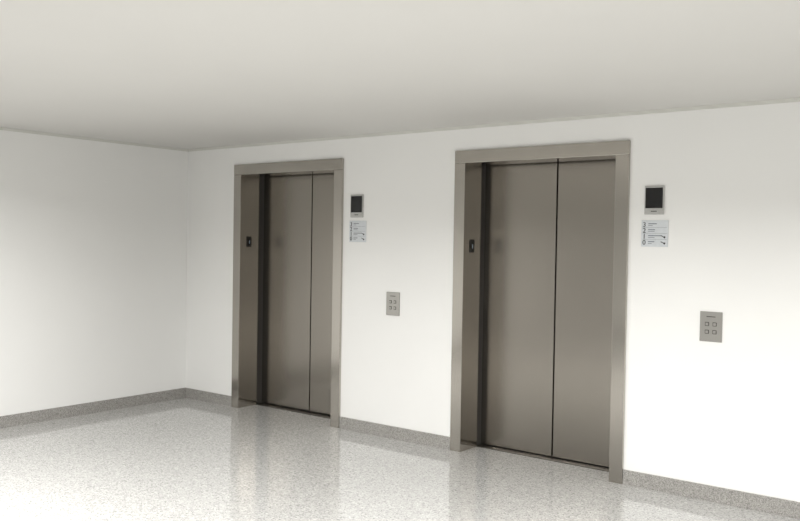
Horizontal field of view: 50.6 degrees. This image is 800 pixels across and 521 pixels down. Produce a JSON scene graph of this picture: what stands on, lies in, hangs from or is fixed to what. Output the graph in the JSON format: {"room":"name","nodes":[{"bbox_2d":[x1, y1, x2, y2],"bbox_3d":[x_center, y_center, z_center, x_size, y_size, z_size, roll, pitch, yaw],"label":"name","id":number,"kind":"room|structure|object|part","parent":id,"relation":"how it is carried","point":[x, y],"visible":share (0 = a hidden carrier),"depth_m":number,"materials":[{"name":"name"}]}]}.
{"room":"lobby","nodes":[
{"label":"lobby","id":0,"kind":"room"},
{"bbox_2d":[0,130,187,415],"bbox_3d":[-4.695,0.152,5.108,0.500,2.380,8.000,2,2,38],"label":"wall","id":1,"kind":"structure","parent":0,"point":[93,234],"depth_m":7.29,"materials":[{"name":"paint"}]},
{"bbox_2d":[0,388,184,427],"bbox_3d":[-4.514,1.301,4.972,0.012,0.095,7.988,2,2,38],"label":"baseboard","id":2,"kind":"structure","parent":1,"relation":"attached to","point":[129,401],"depth_m":7.31,"materials":[{"name":"stone"}]},
{"bbox_2d":[0,127,187,151],"bbox_3d":[-4.477,-1.020,4.923,0.008,0.022,7.992,2,2,38],"label":"trim","id":3,"kind":"structure","parent":1,"relation":"attached to","point":[1,128],"depth_m":7.26,"materials":[{"name":"paint"}]},
{"bbox_2d":[0,0,799,148],"bbox_3d":[-0.525,-0.998,1.864,11.000,0.200,9.000,2,2,38],"label":"ceiling","id":4,"kind":"structure","parent":0,"point":[183,74],"depth_m":4.00,"materials":[{"name":"paint"}]},
{"bbox_2d":[0,398,799,520],"bbox_3d":[-0.567,1.581,1.923,11.000,0.200,9.000,2,2,38],"label":"floor","id":5,"kind":"structure","parent":0,"point":[182,459],"depth_m":5.45,"materials":[{"name":"stone"}]},
{"bbox_2d":[186,102,799,501],"bbox_3d":[2.058,0.258,5.252,11.000,2.380,0.500,2,2,38],"label":"wall","id":6,"kind":"structure","parent":0,"point":[726,414],"depth_m":5.32,"materials":[{"name":"paint"}]},
{"bbox_2d":[231,158,343,427],"bbox_3d":[-0.883,0.251,7.436,1.312,2.200,0.388,2,2,38],"label":"elevator","id":7,"kind":"object","parent":6,"relation":"attached to","point":[288,224],"visible":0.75,"depth_m":7.63,"materials":[{"name":"metal"}]},
{"bbox_3d":[-1.024,0.278,7.699,0.610,2.110,0.035,2,2,38],"label":"door","id":8,"kind":"part","parent":7,"relation":"part of","materials":[{"name":"metal"}]},
{"bbox_3d":[-0.835,1.347,7.546,1.149,0.005,0.152,2,2,38],"label":"sill","id":9,"kind":"part","parent":7,"relation":"part of","materials":[{"name":"metal"}]},
{"bbox_3d":[-0.565,0.293,7.343,0.533,2.110,0.035,2,2,38],"label":"door","id":10,"kind":"part","parent":7,"relation":"part of","materials":[{"name":"metal"}]},
{"bbox_2d":[350,194,363,217],"bbox_3d":[-0.346,-0.437,6.783,0.130,0.184,0.014,2,2,38],"label":"display","id":11,"kind":"object","parent":6,"relation":"attached to","point":[357,201],"visible":1,"depth_m":6.78,"materials":[{"name":"black glass"}]},
{"bbox_2d":[349,221,365,241],"bbox_3d":[-0.339,-0.234,6.784,0.174,0.172,0.008,2,2,38],"label":"sign","id":12,"kind":"object","parent":6,"relation":"attached to","point":[357,229],"visible":1,"depth_m":6.78,"materials":[{"name":"white plastic"}]},
{"bbox_2d":[386,292,399,315],"bbox_3d":[-0.056,0.336,6.567,0.130,0.181,0.012,2,2,38],"label":"panel","id":13,"kind":"object","parent":6,"relation":"attached to","point":[392,298],"visible":1,"depth_m":6.56,"materials":[{"name":"grey metal"}]},
{"bbox_2d":[185,387,799,518],"bbox_3d":[1.882,1.402,5.076,10.000,0.095,0.012,2,2,38],"label":"baseboard","id":14,"kind":"structure","parent":6,"relation":"attached to","point":[762,503],"depth_m":5.30,"materials":[{"name":"stone"}]},
{"bbox_2d":[188,97,799,151],"bbox_3d":[1.921,-0.918,5.025,10.000,0.022,0.008,2,2,38],"label":"trim","id":15,"kind":"structure","parent":6,"relation":"attached to","point":[788,100],"depth_m":5.80,"materials":[{"name":"paint"}]},
{"bbox_2d":[450,140,630,483],"bbox_3d":[1.030,0.315,5.953,1.335,2.200,0.388,2,2,38],"label":"elevator","id":16,"kind":"object","parent":6,"relation":"attached to","point":[541,233],"visible":0.78,"depth_m":6.07,"materials":[{"name":"metal"}]},
{"bbox_3d":[0.875,0.341,6.227,0.596,2.110,0.035,2,2,38],"label":"door","id":17,"kind":"part","parent":16,"relation":"part of","materials":[{"name":"metal"}]},
{"bbox_3d":[1.078,1.411,6.063,1.172,0.005,0.152,2,2,38],"label":"sill","id":18,"kind":"part","parent":16,"relation":"part of","materials":[{"name":"metal"}]},
{"bbox_3d":[1.343,0.357,5.864,0.570,2.110,0.035,2,2,38],"label":"door","id":19,"kind":"part","parent":16,"relation":"part of","materials":[{"name":"metal"}]},
{"bbox_2d":[644,185,664,214],"bbox_3d":[1.589,-0.377,5.284,0.125,0.180,0.014,2,2,38],"label":"display","id":20,"kind":"object","parent":6,"relation":"attached to","point":[654,195],"visible":1,"depth_m":5.28,"materials":[{"name":"black glass"}]},
{"bbox_2d":[641,220,668,246],"bbox_3d":[1.592,-0.169,5.288,0.171,0.166,0.008,2,2,38],"label":"sign","id":21,"kind":"object","parent":6,"relation":"attached to","point":[654,233],"visible":1,"depth_m":5.29,"materials":[{"name":"white plastic"}]},
{"bbox_2d":[699,311,722,342],"bbox_3d":[1.866,0.398,5.078,0.132,0.180,0.012,2,2,38],"label":"panel","id":22,"kind":"object","parent":6,"relation":"attached to","point":[710,322],"visible":1,"depth_m":5.07,"materials":[{"name":"grey metal"}]}
]}

